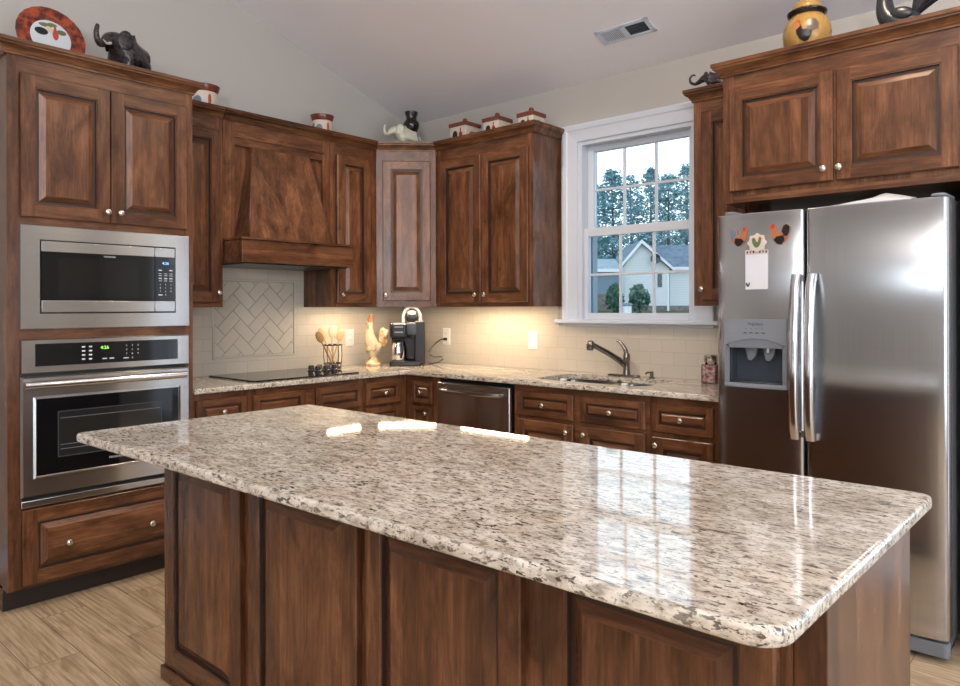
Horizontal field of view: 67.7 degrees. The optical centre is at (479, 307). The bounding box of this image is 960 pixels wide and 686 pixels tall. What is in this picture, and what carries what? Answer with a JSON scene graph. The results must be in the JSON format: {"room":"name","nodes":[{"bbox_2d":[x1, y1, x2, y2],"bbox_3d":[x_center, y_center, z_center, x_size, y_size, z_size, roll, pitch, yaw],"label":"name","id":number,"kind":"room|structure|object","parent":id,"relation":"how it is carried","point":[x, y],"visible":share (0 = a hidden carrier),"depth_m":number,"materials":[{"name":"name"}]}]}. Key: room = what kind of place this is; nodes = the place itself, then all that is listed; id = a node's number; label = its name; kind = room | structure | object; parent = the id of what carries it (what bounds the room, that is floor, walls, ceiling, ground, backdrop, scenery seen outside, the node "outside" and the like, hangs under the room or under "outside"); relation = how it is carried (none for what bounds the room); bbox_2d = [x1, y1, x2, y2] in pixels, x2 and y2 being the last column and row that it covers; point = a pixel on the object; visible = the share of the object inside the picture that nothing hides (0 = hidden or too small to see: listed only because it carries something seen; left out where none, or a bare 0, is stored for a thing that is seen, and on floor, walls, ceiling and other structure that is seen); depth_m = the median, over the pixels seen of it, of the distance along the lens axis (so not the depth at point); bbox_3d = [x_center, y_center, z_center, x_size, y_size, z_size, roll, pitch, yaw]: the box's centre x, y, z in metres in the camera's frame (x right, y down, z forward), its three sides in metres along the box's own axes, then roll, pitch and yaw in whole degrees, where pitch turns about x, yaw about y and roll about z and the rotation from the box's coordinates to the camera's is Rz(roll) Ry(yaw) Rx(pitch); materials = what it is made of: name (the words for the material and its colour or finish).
{"room":"kitchen","nodes":[
{"label":"kitchen","id":0,"kind":"room"},
{"bbox_2d":[0,0,405,412],"bbox_3d":[-3.609,-0.815,2.437,0.160,4.322,9.000,0,0,42],"label":"wall","id":1,"kind":"structure","parent":0,"point":[256,69],"depth_m":4.59,"materials":[{"name":"grey paint"}]},
{"bbox_2d":[192,99,225,306],"bbox_3d":[-1.724,-0.586,4.167,0.361,1.170,0.345,0,0,42],"label":"upper cabinet","id":2,"kind":"object","parent":1,"relation":"attached to","point":[207,183],"visible":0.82,"depth_m":4.12,"materials":[{"name":"brown wood"}]},
{"bbox_2d":[192,82,219,104],"bbox_3d":[-1.641,-1.237,4.252,0.183,0.145,0.183,0,0,42],"label":"ceramic crock","id":3,"kind":"object","parent":2,"relation":"on","point":[209,93],"visible":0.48,"depth_m":4.18,"materials":[{"name":"beige ceramic"}]},
{"bbox_2d":[222,107,354,270],"bbox_3d":[-1.283,-0.712,4.521,0.552,0.920,0.805,0,0,42],"label":"range hood","id":4,"kind":"object","parent":1,"relation":"attached to","point":[276,172],"visible":0.96,"depth_m":4.38,"materials":[{"name":"brown wood"}]},
{"bbox_2d":[193,268,409,376],"bbox_3d":[-1.272,0.087,4.944,0.009,0.695,2.131,0,0,42],"label":"tile backsplash","id":5,"kind":"structure","parent":1,"relation":"attached to","point":[308,351],"depth_m":4.97,"materials":[{"name":"beige tile"}]},
{"bbox_2d":[212,279,294,359],"bbox_3d":[-1.477,0.073,4.708,0.015,0.505,0.605,0,0,42],"label":"panel","id":6,"kind":"object","parent":5,"relation":"attached to","point":[256,318],"visible":0.9,"depth_m":4.70,"materials":[{"name":"beige tile"}]},
{"bbox_2d":[345,329,353,346],"bbox_3d":[-0.960,0.223,5.282,0.008,0.127,0.078,0,0,42],"label":"wall outlet","id":7,"kind":"object","parent":5,"relation":"attached to","point":[349,333],"visible":1,"depth_m":5.28,"materials":[{"name":"white plastic"}]},
{"bbox_2d":[304,131,377,306],"bbox_3d":[-0.966,-0.588,5.022,0.361,1.170,0.401,0,0,42],"label":"upper cabinet","id":8,"kind":"object","parent":1,"relation":"attached to","point":[352,158],"visible":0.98,"depth_m":4.92,"materials":[{"name":"brown wood"}]},
{"bbox_2d":[310,113,333,130],"bbox_3d":[-1.077,-1.236,4.888,0.158,0.140,0.158,0,0,42],"label":"ceramic crock","id":9,"kind":"object","parent":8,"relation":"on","point":[320,120],"visible":0.7,"depth_m":4.83,"materials":[{"name":"beige ceramic"}]},
{"bbox_2d":[0,568,959,685],"bbox_3d":[-0.737,1.398,-0.104,7.900,0.120,9.400,0,0,42],"label":"floor","id":10,"kind":"structure","parent":0,"point":[113,633],"depth_m":2.86,"materials":[{"name":"brown wood"}]},
{"bbox_2d":[0,33,203,611],"bbox_3d":[-1.994,0.086,3.615,0.687,2.512,0.925,0,0,42],"label":"tall cabinet","id":11,"kind":"object","parent":10,"relation":"on","point":[87,141],"visible":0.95,"depth_m":3.31,"materials":[{"name":"brown wood"}]},
{"bbox_2d":[15,6,85,53],"bbox_3d":[-2.085,-1.316,3.483,0.069,0.302,0.309,0,0,42],"label":"decorative plate","id":12,"kind":"object","parent":11,"relation":"on","point":[45,25],"visible":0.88,"depth_m":3.49,"materials":[{"name":"red ceramic"}]},
{"bbox_2d":[35,26,47,34],"bbox_3d":[-2.120,-1.338,3.461,0.009,0.039,0.060,0,0,42],"label":"pot","id":13,"kind":"object","parent":12,"relation":"on","point":[39,30],"depth_m":3.46,"materials":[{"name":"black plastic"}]},
{"bbox_2d":[52,27,58,39],"bbox_3d":[-2.080,-1.343,3.508,0.016,0.073,0.028,0,0,42],"label":"bottle","id":14,"kind":"object","parent":12,"relation":"on","point":[55,30],"depth_m":3.51,"materials":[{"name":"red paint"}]},
{"bbox_2d":[19,334,188,508],"bbox_3d":[-1.732,0.509,3.394,0.100,0.741,0.764,0,0,42],"label":"wall oven","id":15,"kind":"object","parent":11,"relation":"in","point":[68,387],"visible":0.95,"depth_m":3.33,"materials":[{"name":"silver metal"}]},
{"bbox_2d":[19,224,188,328],"bbox_3d":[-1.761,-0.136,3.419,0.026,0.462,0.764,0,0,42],"label":"microwave","id":16,"kind":"object","parent":11,"relation":"in","point":[69,277],"visible":1,"depth_m":3.37,"materials":[{"name":"metal"}]},
{"bbox_2d":[93,23,150,69],"bbox_3d":[-1.800,-1.270,3.623,0.149,0.211,0.402,0,0,13],"label":"elephant figurine","id":17,"kind":"object","parent":11,"relation":"on","point":[122,47],"visible":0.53,"depth_m":3.56,"materials":[{"name":"grey ceramic"}]},
{"bbox_2d":[193,390,248,418],"bbox_3d":[-1.612,0.900,4.062,0.662,0.882,0.333,0,0,42],"label":"base cabinet","id":18,"kind":"object","parent":10,"relation":"on","point":[232,402],"visible":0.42,"depth_m":3.86,"materials":[{"name":"brown wood"}]},
{"bbox_2d":[249,379,362,411],"bbox_3d":[-1.233,0.899,4.490,0.662,0.882,0.810,0,0,42],"label":"base cabinet","id":19,"kind":"object","parent":10,"relation":"on","point":[346,394],"visible":0.15,"depth_m":4.32,"materials":[{"name":"brown wood"}]},
{"bbox_2d":[362,375,405,417],"bbox_3d":[-0.841,0.898,4.933,0.662,0.882,0.373,0,0,42],"label":"base cabinet","id":20,"kind":"object","parent":10,"relation":"on","point":[385,395],"visible":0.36,"depth_m":4.73,"materials":[{"name":"brown wood"}]},
{"bbox_2d":[406,375,448,422],"bbox_3d":[-0.201,0.896,4.988,0.321,0.882,0.662,0,0,42],"label":"base cabinet","id":21,"kind":"object","parent":10,"relation":"on","point":[421,391],"visible":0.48,"depth_m":4.75,"materials":[{"name":"brown wood"}]},
{"bbox_2d":[437,378,514,433],"bbox_3d":[0.139,0.901,4.652,0.620,0.866,0.697,0,0,42],"label":"dishwasher","id":22,"kind":"object","parent":10,"relation":"on","point":[483,405],"visible":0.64,"depth_m":4.40,"materials":[{"name":"silver metal"}]},
{"bbox_2d":[160,468,909,685],"bbox_3d":[-0.102,0.895,2.087,2.242,0.884,0.669,0,0,42],"label":"base cabinet","id":23,"kind":"object","parent":10,"relation":"on","point":[259,591],"visible":0.57,"depth_m":1.70,"materials":[{"name":"brown wood"}]},
{"bbox_2d":[77,405,931,647],"bbox_3d":[-0.179,0.438,2.024,2.346,0.030,0.979,0,0,42],"label":"countertop","id":24,"kind":"structure","parent":23,"relation":"on","point":[751,557],"depth_m":1.53,"materials":[{"name":"stone"}]},
{"bbox_2d":[515,384,649,453],"bbox_3d":[0.724,0.894,4.168,0.886,0.882,0.662,0,0,42],"label":"base cabinet","id":25,"kind":"object","parent":10,"relation":"on","point":[603,419],"visible":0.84,"depth_m":3.91,"materials":[{"name":"brown wood"}]},
{"bbox_2d":[650,396,718,463],"bbox_3d":[1.195,0.892,3.751,0.372,0.882,0.662,0,0,42],"label":"base cabinet","id":26,"kind":"object","parent":10,"relation":"on","point":[679,428],"visible":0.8,"depth_m":3.52,"materials":[{"name":"brown wood"}]},
{"bbox_2d":[193,362,717,401],"bbox_3d":[-0.206,0.438,4.009,2.822,0.030,2.116,0,0,42],"label":"countertop","id":27,"kind":"structure","parent":26,"relation":"on","point":[660,387],"depth_m":4.25,"materials":[{"name":"beige stone"}]},
{"bbox_2d":[209,364,358,381],"bbox_3d":[-1.226,0.401,4.519,0.530,0.049,0.757,0,0,42],"label":"cooktop","id":28,"kind":"object","parent":27,"relation":"in","point":[326,370],"visible":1,"depth_m":4.46,"materials":[{"name":"black glass"}]},
{"bbox_2d":[323,344,342,368],"bbox_3d":[-1.028,0.341,4.999,0.136,0.168,0.136,0,0,42],"label":"utensil holder","id":29,"kind":"object","parent":27,"relation":"on","point":[327,362],"visible":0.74,"depth_m":4.96,"materials":[{"name":"black metal"}]},
{"bbox_2d":[315,331,331,362],"bbox_3d":[-1.077,0.292,4.971,0.130,0.253,0.014,0,0,-6],"label":"serving spoon","id":30,"kind":"object","parent":29,"relation":"in","point":[319,336],"visible":0.98,"depth_m":4.96,"materials":[{"name":"beige wood"}]},
{"bbox_2d":[318,328,337,366],"bbox_3d":[-1.064,0.279,5.014,0.143,0.278,0.020,0,0,7],"label":"wooden spoon","id":31,"kind":"object","parent":29,"relation":"in","point":[321,330],"visible":0.84,"depth_m":5.01,"materials":[{"name":"brown wood"}]},
{"bbox_2d":[328,325,337,360],"bbox_3d":[-1.037,0.271,5.038,0.041,0.291,0.057,0,0,42],"label":"wooden spoon","id":32,"kind":"object","parent":29,"relation":"in","point":[332,332],"visible":0.98,"depth_m":5.03,"materials":[{"name":"beige wood"}]},
{"bbox_2d":[330,329,344,365],"bbox_3d":[-0.999,0.284,5.008,0.103,0.267,0.018,0,0,-24],"label":"wooden spoon","id":33,"kind":"object","parent":29,"relation":"in","point":[340,335],"visible":0.98,"depth_m":5.01,"materials":[{"name":"brown wood"}]},
{"bbox_2d":[365,313,388,365],"bbox_3d":[-0.772,0.233,5.266,0.144,0.383,0.151,0,0,42],"label":"rooster figurine","id":34,"kind":"object","parent":27,"relation":"on","point":[373,347],"visible":1,"depth_m":5.23,"materials":[{"name":"beige ceramic"}]},
{"bbox_2d":[389,307,424,365],"bbox_3d":[-0.533,0.202,5.273,0.256,0.443,0.218,0,0,-3],"label":"coffee maker","id":35,"kind":"object","parent":27,"relation":"on","point":[412,331],"visible":0.94,"depth_m":5.19,"materials":[{"name":"black plastic"}]},
{"bbox_2d":[391,339,406,360],"bbox_3d":[-0.591,0.311,5.212,0.118,0.158,0.162,0,0,-3],"label":"carafe","id":36,"kind":"object","parent":35,"relation":"on","point":[398,349],"visible":1,"depth_m":5.19,"materials":[{"name":"silver metal"}]},
{"bbox_2d":[428,338,446,363],"bbox_3d":[-0.300,0.326,5.372,0.097,0.193,0.185,0,0,42],"label":"power cord","id":37,"kind":"object","parent":27,"relation":"on","point":[444,339],"visible":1,"depth_m":5.33,"materials":[{"name":"black plastic"}]},
{"bbox_2d":[567,379,648,385],"bbox_3d":[0.714,0.544,4.174,0.704,0.182,0.384,0,0,42],"label":"sink","id":38,"kind":"object","parent":27,"relation":"in","point":[572,380],"visible":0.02,"depth_m":4.40,"materials":[{"name":"metal"}]},
{"bbox_2d":[586,339,639,376],"bbox_3d":[0.804,0.307,4.376,0.326,0.226,0.164,0,0,0],"label":"faucet","id":39,"kind":"object","parent":27,"relation":"on","point":[590,345],"visible":1,"depth_m":4.34,"materials":[{"name":"silver metal"}]},
{"bbox_2d":[645,371,654,378],"bbox_3d":[1.006,0.398,4.230,0.063,0.043,0.033,0,0,-36],"label":"soap dispenser","id":40,"kind":"object","parent":27,"relation":"on","point":[651,373],"visible":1,"depth_m":4.23,"materials":[{"name":"silver metal"}]},
{"bbox_2d":[701,355,717,383],"bbox_3d":[1.281,0.341,3.971,0.086,0.156,0.086,0,0,42],"label":"candy jar","id":41,"kind":"object","parent":27,"relation":"on","point":[709,372],"visible":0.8,"depth_m":3.94,"materials":[{"name":"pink glass"}]},
{"bbox_2d":[718,193,959,658],"bbox_3d":[1.621,0.450,3.187,0.883,1.764,0.823,0,0,42],"label":"refrigerator","id":42,"kind":"object","parent":10,"relation":"on","point":[846,368],"visible":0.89,"depth_m":2.83,"materials":[{"name":"grey metal"}]},
{"bbox_2d":[730,227,747,246],"bbox_3d":[1.138,-0.310,3.143,0.081,0.085,0.006,0,0,42],"label":"magnet","id":43,"kind":"object","parent":42,"relation":"attached to","point":[738,240],"visible":1,"depth_m":3.14,"materials":[{"name":"brown paint"}]},
{"bbox_2d":[745,233,767,288],"bbox_3d":[1.192,-0.200,3.089,0.096,0.242,0.011,0,0,42],"label":"notepad","id":44,"kind":"object","parent":42,"relation":"attached to","point":[756,258],"visible":1,"depth_m":3.09,"materials":[{"name":"white paper"}]},
{"bbox_2d":[769,224,789,244],"bbox_3d":[1.266,-0.311,3.029,0.088,0.092,0.006,0,0,42],"label":"magnet","id":45,"kind":"object","parent":42,"relation":"attached to","point":[780,238],"visible":1,"depth_m":3.02,"materials":[{"name":"brown paint"}]},
{"bbox_2d":[833,193,915,205],"bbox_3d":[1.660,-0.446,2.998,0.320,0.049,0.260,0,0,42],"label":"paper","id":46,"kind":"object","parent":42,"relation":"on","point":[886,196],"visible":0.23,"depth_m":2.88,"materials":[{"name":"white paper"}]},
{"bbox_2d":[232,0,912,123],"bbox_3d":[-0.747,-2.233,-0.104,7.900,1.661,9.320,0,0,42],"label":"ceiling","id":47,"kind":"structure","parent":0,"point":[435,59],"depth_m":4.44,"materials":[{"name":"white paint"}]},
{"bbox_2d":[594,17,656,45],"bbox_3d":[0.825,-1.568,4.072,0.340,0.048,0.123,0,0,42],"label":"ceiling vent","id":48,"kind":"object","parent":47,"relation":"in","point":[639,27],"visible":1,"depth_m":4.07,"materials":[{"name":"white metal"}]},
{"bbox_2d":[417,0,959,384],"bbox_3d":[2.297,-0.077,3.324,7.900,2.815,0.160,0,0,42],"label":"wall","id":49,"kind":"structure","parent":0,"point":[663,84],"depth_m":4.45,"materials":[{"name":"grey paint"}]},
{"bbox_2d":[376,141,436,306],"bbox_3d":[-0.537,-0.589,5.300,0.635,1.170,0.635,0,0,42],"label":"upper cabinet","id":50,"kind":"object","parent":49,"relation":"attached to","point":[406,242],"visible":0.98,"depth_m":5.07,"materials":[{"name":"brown wood"}]},
{"bbox_2d":[383,111,420,140],"bbox_3d":[-0.568,-1.306,5.258,0.312,0.276,0.116,0,0,-33],"label":"elephant figurine","id":51,"kind":"object","parent":50,"relation":"on","point":[408,130],"visible":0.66,"depth_m":5.24,"materials":[{"name":"beige ceramic"}]},
{"bbox_2d":[434,119,564,306],"bbox_3d":[0.115,-0.591,4.905,0.910,1.170,0.361,0,0,42],"label":"upper cabinet","id":52,"kind":"object","parent":49,"relation":"attached to","point":[498,190],"visible":1,"depth_m":4.72,"materials":[{"name":"brown wood"}]},
{"bbox_2d":[449,118,480,137],"bbox_3d":[-0.106,-1.256,5.083,0.164,0.174,0.164,0,0,42],"label":"canister","id":53,"kind":"object","parent":52,"relation":"on","point":[464,127],"visible":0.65,"depth_m":5.02,"materials":[{"name":"beige ceramic"}]},
{"bbox_2d":[482,113,512,129],"bbox_3d":[0.118,-1.249,4.882,0.150,0.159,0.150,0,0,42],"label":"canister","id":54,"kind":"object","parent":52,"relation":"on","point":[495,121],"visible":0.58,"depth_m":4.83,"materials":[{"name":"beige ceramic"}]},
{"bbox_2d":[516,107,545,122],"bbox_3d":[0.336,-1.240,4.688,0.138,0.141,0.138,0,0,42],"label":"canister","id":55,"kind":"object","parent":52,"relation":"on","point":[531,114],"visible":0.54,"depth_m":4.64,"materials":[{"name":"beige ceramic"}]},
{"bbox_2d":[410,305,717,380],"bbox_3d":[0.506,0.202,4.799,2.859,0.457,0.009,0,0,42],"label":"tile backsplash","id":56,"kind":"structure","parent":49,"relation":"attached to","point":[484,336],"depth_m":4.81,"materials":[{"name":"beige tile"}]},
{"bbox_2d":[443,328,449,344],"bbox_3d":[-0.257,0.221,5.462,0.078,0.127,0.008,0,0,42],"label":"wall outlet","id":57,"kind":"object","parent":56,"relation":"attached to","point":[446,331],"visible":1,"depth_m":5.46,"materials":[{"name":"white plastic"}]},
{"bbox_2d":[528,331,537,349],"bbox_3d":[0.362,0.226,4.915,0.078,0.127,0.008,0,0,42],"label":"wall outlet","id":58,"kind":"object","parent":56,"relation":"attached to","point":[532,335],"visible":1,"depth_m":4.91,"materials":[{"name":"white plastic"}]},
{"bbox_2d":[554,101,717,327],"bbox_3d":[0.978,-0.538,4.452,1.118,1.316,0.217,0,0,42],"label":"window","id":59,"kind":"structure","parent":49,"relation":"in","point":[581,143],"depth_m":4.57,"materials":[{"name":"white paint"}]},
{"bbox_2d":[682,82,754,305],"bbox_3d":[1.321,-0.583,3.836,0.338,1.148,0.361,0,0,42],"label":"upper cabinet","id":60,"kind":"object","parent":49,"relation":"attached to","point":[707,100],"visible":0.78,"depth_m":3.75,"materials":[{"name":"brown wood"}]},
{"bbox_2d":[689,72,722,85],"bbox_3d":[1.223,-1.200,3.806,0.227,0.114,0.074,0,0,35],"label":"elephant figurine","id":61,"kind":"object","parent":60,"relation":"on","point":[709,78],"visible":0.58,"depth_m":3.78,"materials":[{"name":"grey ceramic"}]},
{"bbox_2d":[710,6,959,212],"bbox_3d":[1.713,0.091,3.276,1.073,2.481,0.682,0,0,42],"label":"upper cabinet","id":62,"kind":"object","parent":49,"relation":"attached to","point":[870,112],"visible":0.99,"depth_m":3.02,"materials":[{"name":"brown wood"}]},
{"bbox_2d":[782,0,831,46],"bbox_3d":[1.489,-1.295,3.260,0.208,0.292,0.210,0,0,42],"label":"cookie jar","id":63,"kind":"object","parent":62,"relation":"on","point":[808,21],"visible":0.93,"depth_m":3.19,"materials":[{"name":"yellow ceramic"}]},
{"bbox_2d":[876,0,937,24],"bbox_3d":[1.754,-1.299,2.960,0.256,0.297,0.100,0,0,42],"label":"rooster figurine","id":64,"kind":"object","parent":62,"relation":"on","point":[886,12],"visible":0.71,"depth_m":2.94,"materials":[{"name":"grey ceramic"}]},
{"label":"outside","id":65,"kind":"structure","parent":0,"visible":0},
{"bbox_2d":[598,311,688,312],"bbox_3d":[10.003,1.085,57.800,188.986,1.550,184.256,0,0,42],"label":"ground","id":66,"kind":"structure","parent":65,"point":[598,311],"depth_m":51.74,"materials":[{"name":"green plant"}]},
{"bbox_2d":[597,184,617,258],"bbox_3d":[13.882,-7.304,86.000,6.259,15.211,6.018,0,0,25],"label":"pine tree","id":67,"kind":"object","parent":66,"relation":"on","point":[603,221],"visible":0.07,"depth_m":85.35,"materials":[{"name":"green plant"}]},
{"bbox_2d":[597,259,622,310],"bbox_3d":[6.545,-1.856,60.860,10.000,4.550,5.880,0,0,0],"label":"garage","id":68,"kind":"structure","parent":66,"relation":"on","point":[603,265],"depth_m":58.30,"materials":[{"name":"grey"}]},
{"bbox_2d":[605,282,624,312],"bbox_3d":[9.462,-0.644,50.002,1.391,2.241,1.347,0,0,0],"label":"shrub","id":69,"kind":"object","parent":66,"relation":"on","point":[612,294],"visible":0.87,"depth_m":49.77,"materials":[{"name":"green plant"}]},
{"bbox_2d":[597,168,637,258],"bbox_3d":[14.842,-7.520,78.882,6.096,15.641,5.906,0,0,-2],"label":"pine tree","id":70,"kind":"object","parent":66,"relation":"on","point":[610,176],"visible":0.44,"depth_m":78.63,"materials":[{"name":"green plant"}]},
{"bbox_2d":[622,303,631,312],"bbox_3d":[9.980,0.050,48.600,0.560,0.720,0.680,0,0,0],"label":"utility box","id":71,"kind":"object","parent":66,"relation":"on","point":[626,306],"visible":0.96,"depth_m":48.30,"materials":[{"name":"white"}]},
{"bbox_2d":[611,174,649,249],"bbox_3d":[19.642,-8.497,93.136,6.204,17.570,6.500,0,0,0],"label":"pine tree","id":72,"kind":"object","parent":66,"relation":"on","point":[628,177],"visible":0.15,"depth_m":92.55,"materials":[{"name":"green plant"}]},
{"bbox_2d":[628,283,650,312],"bbox_3d":[11.116,-0.646,49.961,1.583,2.139,1.597,0,0,0],"label":"shrub","id":73,"kind":"object","parent":66,"relation":"on","point":[639,298],"visible":0.99,"depth_m":49.73,"materials":[{"name":"green plant"}]},
{"bbox_2d":[630,165,671,244],"bbox_3d":[20.451,-8.332,86.112,5.901,17.232,6.187,0,0,27],"label":"pine tree","id":74,"kind":"object","parent":66,"relation":"on","point":[649,175],"visible":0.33,"depth_m":85.67,"materials":[{"name":"green plant"}]},
{"bbox_2d":[616,240,688,310],"bbox_3d":[17.653,-2.635,64.840,12.280,6.250,11.120,0,0,0],"label":"neighbor house","id":75,"kind":"structure","parent":66,"relation":"on","point":[672,289],"depth_m":60.01,"materials":[{"name":"white"}]},
{"bbox_2d":[643,172,688,244],"bbox_3d":[20.693,-7.303,79.055,6.151,15.172,6.120,0,0,0],"label":"pine tree","id":76,"kind":"object","parent":66,"relation":"on","point":[665,201],"visible":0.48,"depth_m":78.51,"materials":[{"name":"green plant"}]},
{"bbox_2d":[666,163,688,244],"bbox_3d":[26.900,-9.231,92.905,6.235,18.998,6.404,0,0,0],"label":"pine tree","id":77,"kind":"object","parent":66,"relation":"on","point":[685,169],"visible":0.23,"depth_m":92.83,"materials":[{"name":"green plant"}]},
{"bbox_2d":[681,194,688,239],"bbox_3d":[27.009,-8.285,86.017,6.117,17.105,6.275,0,0,0],"label":"pine tree","id":78,"kind":"object","parent":66,"relation":"on","point":[683,215],"visible":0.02,"depth_m":86.44,"materials":[{"name":"green plant"}]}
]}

